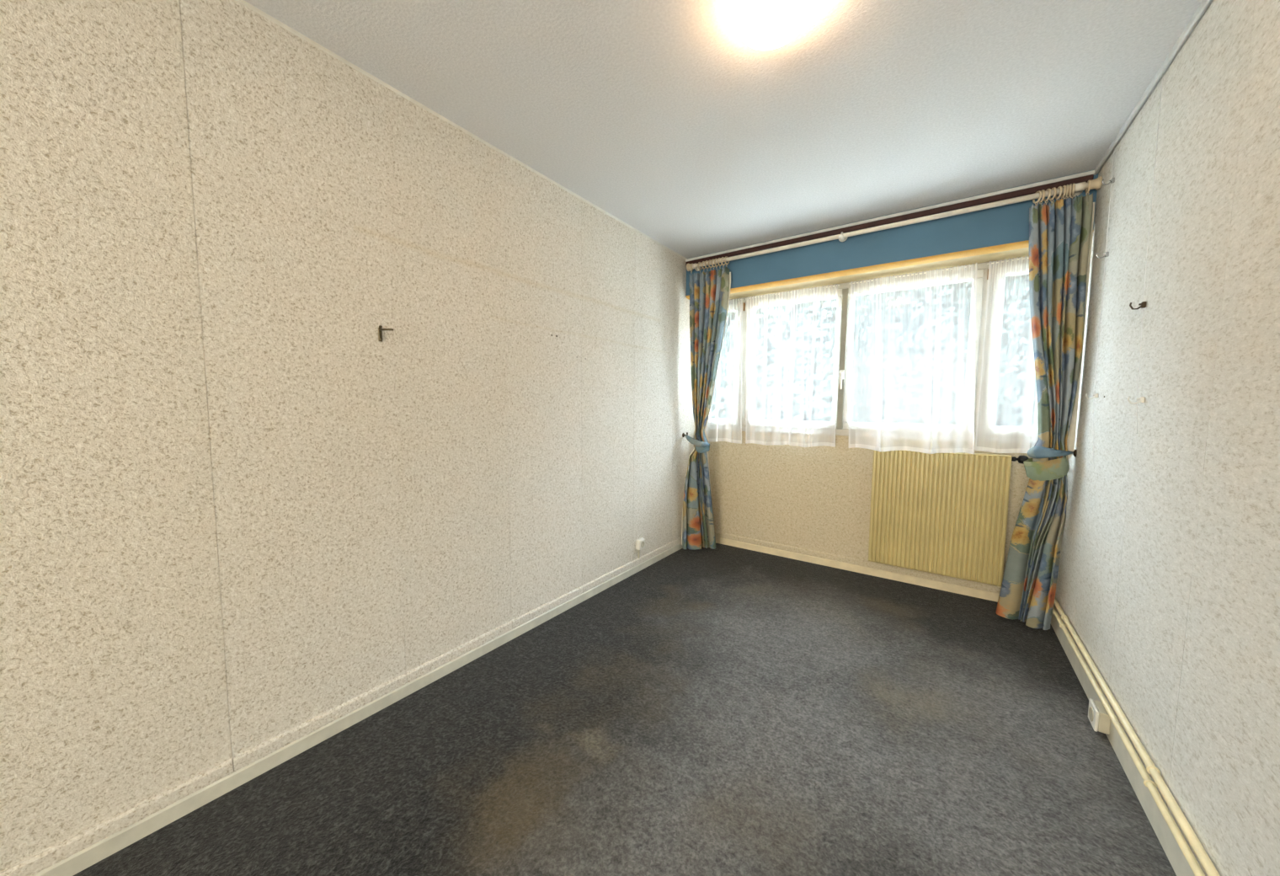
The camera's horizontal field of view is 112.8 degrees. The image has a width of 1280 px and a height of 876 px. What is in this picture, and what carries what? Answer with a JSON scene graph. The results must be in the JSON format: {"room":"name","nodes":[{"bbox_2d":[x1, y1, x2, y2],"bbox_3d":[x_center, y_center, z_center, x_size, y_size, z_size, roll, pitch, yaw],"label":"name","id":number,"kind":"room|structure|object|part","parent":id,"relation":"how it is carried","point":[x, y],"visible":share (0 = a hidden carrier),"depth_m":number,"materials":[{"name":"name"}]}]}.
{"room":"empty bedroom","nodes":[
{"label":"empty bedroom","id":0,"kind":"room"},
{"bbox_2d":[0,0,694,872],"bbox_3d":[-0.811,-0.163,2.153,0.150,2.500,4.779,4,5,35],"label":"wall","id":1,"kind":"structure","parent":0,"point":[234,513],"depth_m":1.40,"materials":[{"name":"beige paper"}]},
{"bbox_2d":[0,537,682,875],"bbox_3d":[-0.760,1.040,2.189,0.014,0.098,4.559,4,5,35],"label":"baseboard","id":2,"kind":"structure","parent":1,"relation":"attached to","point":[85,849],"depth_m":1.47,"materials":[{"name":"paint"}]},
{"bbox_3d":[-1.491,1.085,1.164,0.010,0.045,0.551,4,5,35],"label":"papered moulding","id":3,"kind":"part","parent":2,"relation":"part of","materials":[{"name":"beige paper"}]},
{"bbox_3d":[-1.170,1.054,1.614,0.010,0.045,0.551,4,5,35],"label":"papered moulding","id":4,"kind":"part","parent":2,"relation":"part of","materials":[{"name":"beige paper"}]},
{"bbox_3d":[-0.850,1.022,2.063,0.010,0.045,0.551,4,5,35],"label":"papered moulding","id":5,"kind":"part","parent":2,"relation":"part of","materials":[{"name":"beige paper"}]},
{"bbox_3d":[-0.529,0.990,2.513,0.010,0.045,0.551,4,5,35],"label":"papered moulding","id":6,"kind":"part","parent":2,"relation":"part of","materials":[{"name":"beige paper"}]},
{"bbox_3d":[-0.209,0.958,2.963,0.010,0.045,0.551,4,5,35],"label":"papered moulding","id":7,"kind":"part","parent":2,"relation":"part of","materials":[{"name":"beige paper"}]},
{"bbox_3d":[0.112,0.927,3.412,0.010,0.045,0.551,4,5,35],"label":"papered moulding","id":8,"kind":"part","parent":2,"relation":"part of","materials":[{"name":"beige paper"}]},
{"bbox_3d":[0.416,0.896,3.840,0.010,0.045,0.496,4,5,35],"label":"papered moulding","id":9,"kind":"part","parent":2,"relation":"part of","materials":[{"name":"beige paper"}]},
{"bbox_2d":[378,325,393,341],"bbox_3d":[-1.003,-0.414,1.677,0.066,0.063,0.014,2,5,17],"label":"wall hook","id":10,"kind":"object","parent":1,"relation":"attached to","point":[380,329],"visible":1,"depth_m":1.68,"materials":[{"name":"metal"}]},
{"bbox_3d":[-1.030,-0.410,1.686,0.006,0.054,0.014,4,5,35],"label":"plate","id":11,"kind":"part","parent":10,"relation":"part of","materials":[{"name":"metal"}]},
{"bbox_2d":[234,0,687,259],"bbox_3d":[-0.834,-1.390,1.877,0.007,0.010,4.245,4,5,35],"label":"trim","id":12,"kind":"structure","parent":1,"relation":"attached to","point":[242,2],"depth_m":1.74,"materials":[{"name":"white paint"}]},
{"bbox_2d":[635,537,645,558],"bbox_3d":[0.005,0.842,3.231,0.038,0.150,0.073,4,5,35],"label":"wall socket","id":13,"kind":"object","parent":1,"relation":"attached to","point":[641,541],"visible":1,"depth_m":3.21,"materials":[{"name":"white plastic"}]},
{"bbox_3d":[0.017,0.805,3.220,0.006,0.067,0.065,4,5,35],"label":"plate","id":14,"kind":"part","parent":13,"relation":"part of","materials":[{"name":"white plastic"}]},
{"bbox_2d":[685,174,1093,265],"bbox_3d":[1.371,-1.410,2.901,2.406,0.032,0.022,4,5,35],"label":"trim","id":15,"kind":"structure","parent":1,"relation":"attached to","point":[1085,178],"depth_m":2.66,"materials":[{"name":"brown wood"}]},
{"bbox_2d":[685,169,1098,299],"bbox_3d":[1.530,-1.308,3.122,2.431,0.326,0.518,4,5,35],"label":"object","id":16,"kind":"structure","parent":1,"relation":"attached to","point":[999,232],"depth_m":2.78,"materials":[{"name":"blue paint"}]},
{"bbox_2d":[686,176,1102,271],"bbox_3d":[1.377,-1.357,2.858,2.382,0.063,0.092,4,5,35],"label":"curtain rod","id":17,"kind":"object","parent":1,"relation":"attached to","point":[1096,183],"visible":0.97,"depth_m":2.61,"materials":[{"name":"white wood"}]},
{"bbox_2d":[686,263,693,271],"bbox_3d":[0.418,-1.416,3.522,0.048,0.062,0.062,4,5,35],"label":"curtain rod bracket","id":18,"kind":"object","parent":17,"relation":"on","point":[688,264],"depth_m":3.51,"materials":[{"name":"white wood"}]},
{"bbox_2d":[681,256,730,549],"bbox_3d":[0.542,-0.230,3.517,0.314,2.409,0.334,0,4,-6],"label":"floral curtain","id":19,"kind":"object","parent":17,"relation":"hanging from","point":[709,290],"visible":0.94,"depth_m":3.49,"materials":[{"name":"fabric"}]},
{"bbox_2d":[995,180,1095,629],"bbox_3d":[2.243,-0.129,2.365,0.264,2.405,0.226,4,5,35],"label":"floral curtain","id":20,"kind":"object","parent":17,"relation":"hanging from","point":[1061,232],"visible":0.98,"depth_m":2.28,"materials":[{"name":"fabric"}]},
{"bbox_2d":[1087,176,1102,190],"bbox_3d":[2.321,-1.298,2.175,0.048,0.062,0.062,4,5,35],"label":"curtain rod bracket","id":21,"kind":"object","parent":17,"relation":"on","point":[1096,183],"depth_m":2.16,"materials":[{"name":"white wood"}]},
{"bbox_3d":[0.399,-0.028,3.695,0.056,0.047,0.048,4,5,35],"label":"hook","id":22,"kind":"object","parent":1,"relation":"attached to","visible":0},
{"bbox_2d":[684,434,709,453],"bbox_3d":[0.485,0.050,3.608,0.217,0.145,0.168,1,4,9],"label":"tieback","id":23,"kind":"object","parent":22,"relation":"hanging from","point":[701,446],"visible":1,"depth_m":3.56,"materials":[{"name":"blue fabric"}]},
{"bbox_2d":[73,542,1176,875],"bbox_3d":[-0.703,1.292,0.198,2.831,0.100,8.159,4,5,35],"label":"floor","id":24,"kind":"structure","parent":0,"point":[724,710],"depth_m":1.53,"materials":[{"name":"grey carpet"}]},
{"bbox_2d":[244,0,1202,258],"bbox_3d":[-0.667,-1.302,0.020,2.831,0.100,8.209,4,5,35],"label":"ceiling","id":25,"kind":"structure","parent":0,"point":[658,114],"depth_m":1.67,"materials":[{"name":"paint"}]},
{"bbox_2d":[736,0,811,50],"bbox_3d":[0.408,-1.294,1.303,0.220,0.095,0.220,4,5,35],"label":"ceiling lamp","id":26,"kind":"object","parent":25,"relation":"attached to","point":[756,19],"visible":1,"depth_m":1.28,"materials":[{"name":"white glass"}]},
{"bbox_2d":[708,429,1032,586],"bbox_3d":[1.585,0.490,3.357,2.431,1.054,0.120,4,5,35],"label":"wall","id":27,"kind":"structure","parent":0,"point":[818,498],"depth_m":3.46,"materials":[{"name":"beige paper"}]},
{"bbox_2d":[714,531,1000,602],"bbox_3d":[1.542,0.970,3.338,2.399,0.100,0.014,4,5,35],"label":"baseboard","id":28,"kind":"structure","parent":27,"relation":"attached to","point":[989,592],"depth_m":3.20,"materials":[{"name":"beige paint"}]},
{"bbox_2d":[709,256,1033,443],"bbox_3d":[1.548,-0.590,3.209,2.431,1.146,0.159,4,5,35],"label":"window","id":29,"kind":"structure","parent":27,"relation":"in","point":[987,385],"depth_m":3.08,"materials":[{"name":"paint"}]},
{"bbox_2d":[705,297,743,443],"bbox_3d":[0.717,-0.579,3.742,0.390,1.243,0.064,4,5,35],"label":"sheer curtain","id":30,"kind":"object","parent":29,"relation":"hanging from","point":[728,430],"visible":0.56,"depth_m":3.71,"materials":[{"name":"white fabric"}]},
{"bbox_3d":[0.736,-0.643,3.804,0.347,1.055,0.050,4,5,35],"label":"sash","id":31,"kind":"part","parent":29,"relation":"part of","materials":[{"name":"paint"}]},
{"bbox_2d":[745,284,839,447],"bbox_3d":[1.183,-0.550,3.414,0.748,1.242,0.068,4,5,35],"label":"sheer curtain","id":32,"kind":"object","parent":29,"relation":"hanging from","point":[776,422],"visible":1,"depth_m":3.44,"materials":[{"name":"white fabric"}]},
{"bbox_3d":[1.229,-0.613,3.455,0.767,1.055,0.050,4,5,35],"label":"sash","id":33,"kind":"part","parent":29,"relation":"part of","materials":[{"name":"paint"}]},
{"bbox_3d":[1.507,-0.437,3.186,0.032,0.146,0.057,4,5,35],"label":"handle","id":34,"kind":"part","parent":29,"relation":"part of","materials":[{"name":"white plastic"}]},
{"bbox_3d":[1.544,-0.028,3.254,2.431,0.018,0.010,4,5,35],"label":"sill","id":35,"kind":"part","parent":29,"relation":"part of","materials":[{"name":"paint"}]},
{"bbox_3d":[1.874,-0.572,2.998,0.804,1.055,0.050,4,5,35],"label":"sash","id":36,"kind":"part","parent":29,"relation":"part of","materials":[{"name":"paint"}]},
{"bbox_2d":[848,262,979,453],"bbox_3d":[1.817,-0.513,2.896,0.786,1.226,0.177,4,5,35],"label":"sheer curtain","id":37,"kind":"object","parent":29,"relation":"hanging from","point":[925,434],"visible":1,"depth_m":2.85,"materials":[{"name":"white fabric"}]},
{"bbox_2d":[974,256,1038,453],"bbox_3d":[2.329,-0.497,2.582,0.404,1.202,0.098,4,5,35],"label":"sheer curtain","id":38,"kind":"object","parent":29,"relation":"hanging from","point":[1030,372],"visible":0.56,"depth_m":2.59,"materials":[{"name":"white fabric"}]},
{"bbox_3d":[2.381,-0.541,2.639,0.339,1.055,0.050,4,5,35],"label":"sash","id":39,"kind":"part","parent":29,"relation":"part of","materials":[{"name":"paint"}]},
{"bbox_2d":[868,447,1029,586],"bbox_3d":[2.063,0.507,2.877,0.879,0.840,0.104,4,5,35],"label":"radiator","id":40,"kind":"object","parent":27,"relation":"attached to","point":[942,514],"visible":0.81,"depth_m":2.85,"materials":[{"name":"metal"}]},
{"bbox_2d":[1053,0,1279,875],"bbox_3d":[1.292,-0.032,0.663,0.150,2.500,4.779,4,5,35],"label":"wall","id":41,"kind":"structure","parent":0,"point":[1168,580],"depth_m":1.23,"materials":[{"name":"grey paper"}]},
{"bbox_2d":[685,0,1212,261],"bbox_3d":[0.154,-1.319,1.178,2.431,0.030,4.245,4,5,35],"label":"trim","id":42,"kind":"structure","parent":41,"relation":"attached to","point":[1204,4],"depth_m":2.16,"materials":[{"name":"white wood"}]},
{"bbox_3d":[1.374,-1.439,2.903,2.415,0.022,0.012,4,5,35],"label":"rail","id":43,"kind":"part","parent":42,"relation":"part of","materials":[{"name":"white wood"}]},
{"bbox_3d":[1.138,-1.258,0.481,0.016,0.030,4.245,4,5,35],"label":"rail","id":44,"kind":"part","parent":42,"relation":"part of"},
{"bbox_2d":[1085,393,1098,399],"bbox_3d":[2.144,-0.199,2.020,0.045,0.027,0.013,3,5,28],"label":"hook","id":45,"kind":"object","parent":41,"relation":"attached to","point":[1096,395],"visible":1,"depth_m":2.01,"materials":[{"name":"white plastic"}]},
{"bbox_2d":[1088,698,1110,734],"bbox_3d":[1.795,1.089,1.663,0.044,0.082,0.094,4,5,35],"label":"wall socket","id":46,"kind":"object","parent":41,"relation":"attached to","point":[1098,717],"visible":0.98,"depth_m":1.64,"materials":[{"name":"plastic"}]},
{"bbox_3d":[1.783,1.088,1.672,0.010,0.082,0.094,4,5,35],"label":"plate","id":47,"kind":"part","parent":46,"relation":"part of","materials":[{"name":"white plastic"}]},
{"bbox_2d":[996,585,1205,875],"bbox_3d":[1.097,1.087,0.841,0.250,0.034,4.494,4,5,35],"label":"pipe","id":48,"kind":"object","parent":41,"relation":"attached to","point":[1148,782],"visible":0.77,"depth_m":1.35,"materials":[{"name":"beige paint"}]},
{"bbox_2d":[1095,251,1109,258],"bbox_3d":[2.166,-0.855,1.992,0.045,0.027,0.013,3,5,28],"label":"hook","id":49,"kind":"object","parent":41,"relation":"attached to","point":[1106,253],"visible":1,"depth_m":1.99,"materials":[{"name":"metal"}]},
{"bbox_2d":[1093,147,1114,462],"bbox_3d":[2.167,-0.616,1.985,0.004,1.462,0.102,3,5,33],"label":"wire","id":50,"kind":"object","parent":41,"relation":"hanging from","point":[1114,147],"visible":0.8,"depth_m":2.01,"materials":[{"name":"white plastic"}]},
{"bbox_2d":[1101,177,1114,185],"bbox_3d":[2.175,-1.191,1.976,0.045,0.027,0.013,3,5,28],"label":"hook","id":51,"kind":"object","parent":41,"relation":"attached to","point":[1112,180],"visible":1,"depth_m":1.97,"materials":[{"name":"metal"}]},
{"bbox_2d":[1050,612,1194,875],"bbox_3d":[1.210,1.165,0.794,0.014,0.092,4.559,4,5,35],"label":"baseboard","id":52,"kind":"structure","parent":41,"relation":"attached to","point":[1171,848],"depth_m":1.39,"materials":[{"name":"paint"}]},
{"bbox_2d":[1126,396,1144,404],"bbox_3d":[1.810,-0.138,1.554,0.045,0.027,0.013,3,5,28],"label":"hook","id":53,"kind":"object","parent":41,"relation":"attached to","point":[1141,399],"visible":1,"depth_m":1.55,"materials":[{"name":"white plastic"}]},
{"bbox_2d":[1053,597,1220,875],"bbox_3d":[1.159,0.670,0.768,0.116,0.788,4.495,4,5,35],"label":"pipe","id":54,"kind":"object","parent":41,"relation":"attached to","point":[1198,849],"visible":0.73,"depth_m":1.30,"materials":[{"name":"beige paint"}]},
{"bbox_2d":[1129,301,1146,309],"bbox_3d":[1.856,-0.493,1.587,0.045,0.027,0.013,3,5,28],"label":"hook","id":55,"kind":"object","parent":41,"relation":"attached to","point":[1143,305],"visible":1,"depth_m":1.58,"materials":[{"name":"brown metal"}]},
{"bbox_2d":[1136,73,1162,433],"bbox_3d":[1.865,-0.666,1.555,0.003,1.302,0.077,3,5,33],"label":"wire","id":56,"kind":"object","parent":41,"relation":"hanging from","point":[1162,73],"visible":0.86,"depth_m":1.57,"materials":[{"name":"white plastic"}]},
{"bbox_3d":[2.318,0.077,2.299,0.056,0.047,0.048,4,5,35],"label":"hook","id":57,"kind":"object","parent":41,"relation":"attached to","visible":0},
{"bbox_2d":[1023,446,1073,480],"bbox_3d":[2.241,0.139,2.330,0.204,0.191,0.171,4,5,35],"label":"tieback","id":58,"kind":"object","parent":57,"relation":"hanging from","point":[1059,467],"visible":0.96,"depth_m":2.29,"materials":[{"name":"green fabric"}]},
{"label":"outside","id":59,"kind":"structure","parent":0,"visible":0},
{"bbox_3d":[7.818,1.394,12.890,26.000,0.100,22.141,4,5,35],"label":"ground","id":60,"kind":"structure","parent":59,"visible":0},
{"bbox_2d":[709,298,857,421],"bbox_3d":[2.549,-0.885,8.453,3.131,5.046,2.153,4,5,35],"label":"window pane","id":61,"kind":"object","parent":60,"relation":"on","point":[823,382],"visible":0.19,"depth_m":7.51,"materials":[{"name":"glass"}]},
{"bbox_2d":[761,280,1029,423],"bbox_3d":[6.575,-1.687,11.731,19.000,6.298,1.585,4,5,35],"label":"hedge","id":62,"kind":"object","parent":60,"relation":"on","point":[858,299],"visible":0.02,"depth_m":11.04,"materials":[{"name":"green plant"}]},
{"bbox_2d":[852,273,1035,426],"bbox_3d":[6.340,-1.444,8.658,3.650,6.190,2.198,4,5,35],"label":"window pane","id":63,"kind":"object","parent":60,"relation":"on","point":[1017,305],"visible":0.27,"depth_m":8.38,"materials":[{"name":"glass"}]},
{"bbox_2d":[1031,376,1036,426],"bbox_3d":[6.979,-0.616,5.307,3.126,5.061,2.122,4,5,35],"label":"tree","id":64,"kind":"object","parent":60,"relation":"on","point":[1035,387],"visible":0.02,"depth_m":6.27,"materials":[{"name":"green plant"}]}
]}

